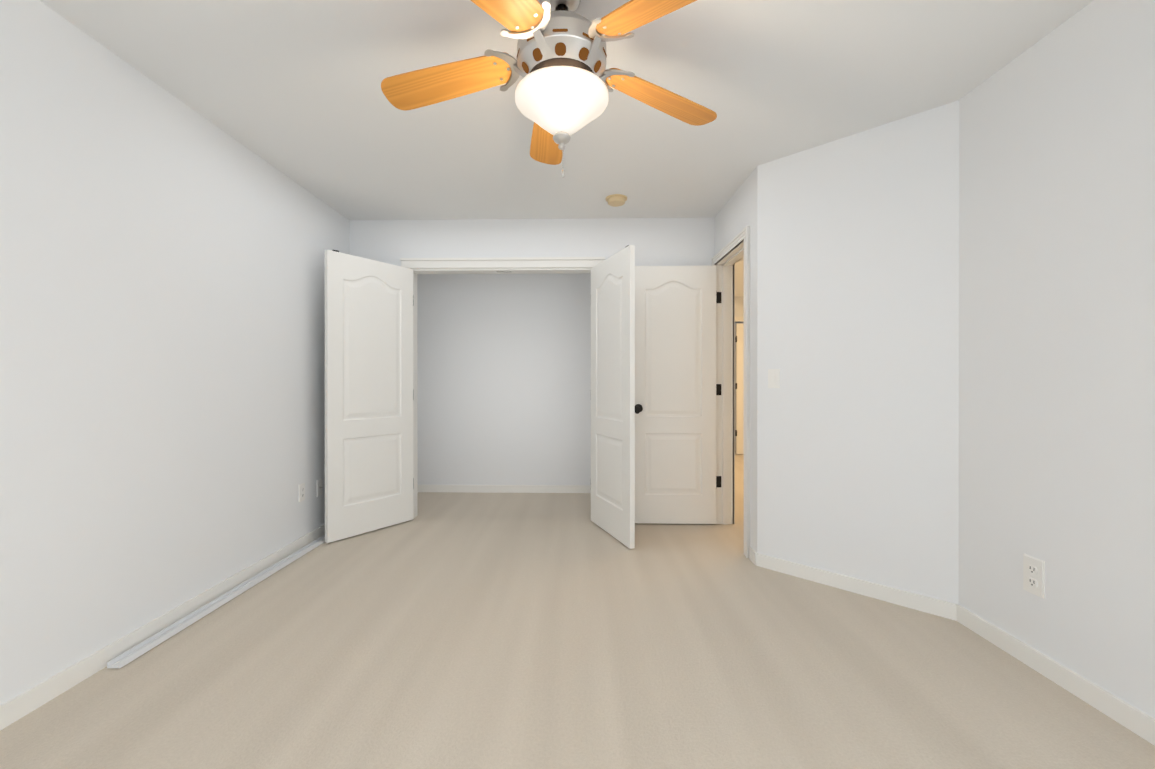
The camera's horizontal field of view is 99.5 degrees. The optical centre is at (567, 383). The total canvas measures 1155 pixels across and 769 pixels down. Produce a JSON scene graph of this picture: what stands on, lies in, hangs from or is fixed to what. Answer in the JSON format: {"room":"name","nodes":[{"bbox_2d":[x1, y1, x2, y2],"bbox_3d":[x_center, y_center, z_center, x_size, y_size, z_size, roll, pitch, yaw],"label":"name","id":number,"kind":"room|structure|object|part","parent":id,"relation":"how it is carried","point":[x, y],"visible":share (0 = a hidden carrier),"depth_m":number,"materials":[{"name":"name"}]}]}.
{"room":"empty bedroom","nodes":[
{"label":"empty bedroom","id":0,"kind":"room"},
{"bbox_2d":[0,0,348,704],"bbox_3d":[-1.889,-0.106,1.693,0.120,2.440,6.840,0,0,1],"label":"wall","id":1,"kind":"structure","parent":0,"point":[162,350],"depth_m":2.05,"materials":[{"name":"white paint"}]},
{"bbox_2d":[0,524,324,730],"bbox_3d":[-1.833,1.077,1.194,0.013,0.075,5.600,0,0,1],"label":"baseboard","id":2,"kind":"structure","parent":1,"relation":"attached to","point":[21,705],"depth_m":1.99,"materials":[{"name":"white paint"}]},
{"bbox_2d":[299,483,304,501],"bbox_3d":[-1.789,0.736,3.299,0.009,0.115,0.070,0,0,1],"label":"electrical outlet","id":3,"kind":"object","parent":1,"relation":"attached to","point":[301,492],"visible":1,"depth_m":3.29,"materials":[{"name":"white plastic"}]},
{"bbox_2d":[317,479,321,495],"bbox_3d":[-1.777,0.751,3.523,0.022,0.115,0.070,0,0,1],"label":"jack","id":4,"kind":"object","parent":1,"relation":"attached to","point":[319,487],"visible":1,"depth_m":3.52,"materials":[{"name":"white plastic"}]},
{"bbox_2d":[417,273,590,484],"bbox_3d":[-0.490,-0.112,5.024,2.530,2.440,0.120,0,0,1],"label":"wall","id":5,"kind":"structure","parent":0,"point":[503,379],"depth_m":4.97,"materials":[{"name":"white paint"}]},
{"bbox_2d":[418,485,590,492],"bbox_3d":[-0.551,1.071,4.960,2.410,0.075,0.013,0,0,1],"label":"baseboard","id":6,"kind":"structure","parent":5,"relation":"attached to","point":[513,488],"depth_m":4.96,"materials":[{"name":"white paint"}]},
{"bbox_2d":[349,218,714,265],"bbox_3d":[-0.237,-0.110,4.018,3.080,2.440,0.120,0,0,1],"label":"wall","id":7,"kind":"structure","parent":0,"point":[482,238],"depth_m":3.96,"materials":[{"name":"white paint"}]},
{"bbox_2d":[325,250,412,542],"bbox_3d":[-1.487,0.089,3.681,0.101,2.018,0.711,0,0,35],"label":"closet door","id":8,"kind":"structure","parent":7,"relation":"in","point":[368,395],"depth_m":3.61,"materials":[{"name":"white paint"}]},
{"bbox_2d":[413,268,590,518],"bbox_3d":[-0.524,0.087,4.024,1.507,2.045,0.130,0,0,1],"label":"door frame","id":9,"kind":"structure","parent":7,"relation":"attached to","point":[415,477],"depth_m":4.03,"materials":[{"name":"white paint"}]},
{"bbox_2d":[400,257,604,268],"bbox_3d":[-0.525,-0.973,3.950,1.655,0.080,0.026,0,0,1],"label":"trim","id":10,"kind":"structure","parent":7,"relation":"attached to","point":[536,262],"depth_m":3.94,"materials":[{"name":"white paint"}]},
{"bbox_2d":[496,271,511,272],"bbox_3d":[-0.518,-0.912,3.998,0.120,0.006,0.030,0,0,1],"label":"trim","id":11,"kind":"structure","parent":7,"relation":"attached to","point":[503,271],"depth_m":4.00,"materials":[{"name":"white wood"}]},
{"bbox_2d":[591,245,639,548],"bbox_3d":[0.349,0.089,3.600,0.101,2.018,0.711,0,0,-19],"label":"closet door","id":12,"kind":"structure","parent":7,"relation":"in","point":[614,409],"depth_m":3.49,"materials":[{"name":"white paint"}]},
{"bbox_3d":[0.459,0.181,3.331,0.066,0.066,0.066,0,0,-19],"label":"knob","id":13,"kind":"part","parent":12,"relation":"part of","materials":[{"name":"black metal"}]},
{"bbox_2d":[40,0,1092,296],"bbox_3d":[0.987,-1.379,3.254,6.400,0.100,10.250,0,0,1],"label":"ceiling","id":14,"kind":"structure","parent":0,"point":[290,90],"depth_m":2.19,"materials":[{"name":"white paint"}]},
{"bbox_2d":[381,0,716,177],"bbox_3d":[-0.044,-1.012,1.686,1.235,0.629,1.236,0,0,1],"label":"ceiling fan","id":15,"kind":"object","parent":14,"relation":"hanging from","point":[563,88],"visible":1,"depth_m":1.60,"materials":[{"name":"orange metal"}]},
{"bbox_3d":[-0.420,-1.069,1.733,0.484,0.006,0.150,-7,-12,10],"label":"blade","id":16,"kind":"part","parent":15,"relation":"part of","materials":[{"name":"brown wood"}]},
{"bbox_3d":[-0.212,-1.068,1.301,0.150,0.006,0.484,-12,1,29],"label":"blade","id":17,"kind":"part","parent":15,"relation":"part of","materials":[{"name":"brown wood"}]},
{"bbox_3d":[-0.074,-1.069,2.065,0.150,0.006,0.484,11,-9,-6],"label":"blade","id":18,"kind":"part","parent":15,"relation":"part of","materials":[{"name":"brown wood"}]},
{"bbox_3d":[-0.019,-0.912,1.661,0.316,0.135,0.316,0,0,1],"label":"lamp shade","id":19,"kind":"part","parent":15,"relation":"part of","materials":[{"name":"white glass"}]},
{"bbox_3d":[-0.015,-0.747,1.659,0.012,0.099,0.011,0,0,1],"label":"chain","id":20,"kind":"part","parent":15,"relation":"part of","materials":[{"name":"silver metal"}]},
{"bbox_3d":[0.263,-1.068,1.366,0.150,0.006,0.484,-15,17,-41],"label":"blade","id":21,"kind":"part","parent":15,"relation":"part of","materials":[{"name":"brown wood"}]},
{"bbox_3d":[0.349,-1.069,1.838,0.484,0.006,0.150,8,8,-26],"label":"blade","id":22,"kind":"part","parent":15,"relation":"part of","materials":[{"name":"brown wood"}]},
{"bbox_2d":[605,194,626,206],"bbox_3d":[0.352,-1.309,3.513,0.156,0.040,0.156,0,0,1],"label":"smoke detector","id":23,"kind":"object","parent":14,"relation":"attached to","point":[615,200],"visible":0.98,"depth_m":3.47,"materials":[{"name":"beige plastic"}]},
{"bbox_2d":[0,450,1154,768],"bbox_3d":[0.987,1.161,3.258,6.400,0.100,10.250,0,0,1],"label":"floor","id":24,"kind":"structure","parent":0,"point":[452,630],"depth_m":1.87,"materials":[{"name":"carpet"}]},
{"bbox_2d":[107,535,324,667],"bbox_3d":[-1.737,1.097,2.802,0.052,0.022,1.800,0,0,2],"label":"floor track","id":25,"kind":"object","parent":24,"relation":"on","point":[137,651],"visible":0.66,"depth_m":2.35,"materials":[{"name":"white wood"}]},
{"bbox_2d":[715,216,715,254],"bbox_3d":[1.241,-0.110,3.900,0.120,2.440,0.050,0,0,1],"label":"wall","id":26,"kind":"structure","parent":0,"point":[715,235],"depth_m":3.90,"materials":[{"name":"white paint"}]},
{"bbox_2d":[635,266,715,523],"bbox_3d":[0.830,0.089,3.844,0.669,2.018,0.167,0,0,1],"label":"entry door","id":27,"kind":"structure","parent":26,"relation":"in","point":[675,393],"depth_m":3.83,"materials":[{"name":"white paint"}]},
{"bbox_2d":[716,167,756,551],"bbox_3d":[1.230,-0.109,3.430,0.120,2.440,0.890,0,0,1],"label":"wall","id":28,"kind":"structure","parent":0,"point":[752,200],"depth_m":3.09,"materials":[{"name":"white paint"}]},
{"bbox_2d":[716,241,743,264],"bbox_3d":[1.232,-0.944,3.514,0.130,0.020,0.680,0,0,1],"label":"door frame","id":29,"kind":"structure","parent":28,"relation":"attached to","point":[736,250],"depth_m":3.57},
{"bbox_2d":[723,266,727,524],"bbox_3d":[1.245,0.088,3.849,0.040,2.045,0.012,0,0,1],"label":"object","id":30,"kind":"object","parent":29,"relation":"attached to","point":[725,395],"visible":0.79,"depth_m":3.84,"materials":[{"name":"white paint"}]},
{"bbox_2d":[723,248,743,265],"bbox_3d":[1.237,-0.928,3.514,0.040,0.012,0.680,0,0,1],"label":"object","id":31,"kind":"object","parent":29,"relation":"attached to","point":[735,257],"visible":0.64,"depth_m":3.61,"materials":[{"name":"white paint"}]},
{"bbox_2d":[712,226,749,557],"bbox_3d":[1.232,0.055,3.515,0.166,2.112,0.814,0,0,1],"label":"door frame","id":32,"kind":"structure","parent":28,"relation":"attached to","point":[719,398],"depth_m":3.85,"materials":[{"name":"white paint"}]},
{"bbox_3d":[1.195,0.776,3.856,0.038,0.088,0.002,0,0,1],"label":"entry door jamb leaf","id":33,"kind":"part","parent":32,"relation":"part of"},
{"bbox_3d":[1.195,0.050,3.855,0.038,0.088,0.002,0,0,1],"label":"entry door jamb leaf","id":34,"kind":"part","parent":32,"relation":"part of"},
{"bbox_3d":[1.195,-0.676,3.854,0.038,0.088,0.002,0,0,1],"label":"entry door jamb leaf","id":35,"kind":"part","parent":32,"relation":"part of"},
{"bbox_2d":[749,547,756,564],"bbox_3d":[1.155,1.074,3.039,0.013,0.075,0.100,0,0,1],"label":"baseboard","id":36,"kind":"structure","parent":28,"relation":"attached to","point":[752,554],"depth_m":3.03,"materials":[{"name":"white paint"}]},
{"bbox_2d":[735,322,743,449],"bbox_3d":[2.993,-0.117,8.088,1.200,2.440,0.100,0,0,1],"label":"door frame","id":37,"kind":"structure","parent":0,"point":[735,381],"depth_m":8.04,"materials":[{"name":"white paint"}]},
{"bbox_2d":[735,297,743,321],"bbox_3d":[2.982,-1.146,7.586,0.800,0.380,0.100,0,0,1],"label":"wall","id":38,"kind":"structure","parent":0,"point":[739,306],"depth_m":7.54,"materials":[{"name":"white paint"}]},
{"bbox_2d":[735,317,743,320],"bbox_3d":[2.981,0.039,7.529,0.940,2.130,0.018,0,0,1],"label":"door frame","id":39,"kind":"structure","parent":38,"relation":"attached to","point":[739,318],"depth_m":7.53,"materials":[{"name":"white paint"}]},
{"bbox_2d":[757,100,958,603],"bbox_3d":[1.558,-0.108,2.638,0.810,2.440,0.680,0,0,1],"label":"wall","id":40,"kind":"structure","parent":0,"point":[858,347],"depth_m":2.57,"materials":[{"name":"white paint"}]},
{"bbox_2d":[756,553,958,620],"bbox_3d":[1.493,1.075,2.636,0.013,0.075,0.969,0,0,-44],"label":"baseboard","id":41,"kind":"structure","parent":40,"relation":"attached to","point":[934,606],"depth_m":2.56,"materials":[{"name":"white paint"}]},
{"bbox_2d":[959,0,1154,718],"bbox_3d":[1.852,-0.104,0.301,0.120,2.440,3.980,0,0,1],"label":"wall","id":42,"kind":"structure","parent":0,"point":[1057,300],"depth_m":1.79,"materials":[{"name":"white paint"}]},
{"bbox_2d":[1023,554,1044,598],"bbox_3d":[1.823,0.753,1.913,0.009,0.144,0.088,0,0,1],"label":"electrical outlet","id":43,"kind":"object","parent":42,"relation":"attached to","point":[1033,575],"visible":1,"depth_m":1.91,"materials":[{"name":"white plastic"}]},
{"bbox_2d":[957,605,1154,745],"bbox_3d":[1.785,1.078,0.304,0.013,0.075,3.980,0,0,1],"label":"baseboard","id":44,"kind":"structure","parent":42,"relation":"attached to","point":[1138,722],"depth_m":1.77,"materials":[{"name":"white paint"}]},
{"bbox_3d":[1.982,-0.116,7.610,1.200,2.440,0.100,0,0,1],"label":"wall","id":45,"kind":"structure","parent":0,"visible":0},
{"bbox_2d":[736,323,743,453],"bbox_3d":[2.988,0.083,7.612,0.757,2.018,0.035,0,0,-7],"label":"hall door","id":46,"kind":"structure","parent":45,"relation":"in","point":[740,388],"depth_m":7.56,"materials":[{"name":"white paint"}]}
]}

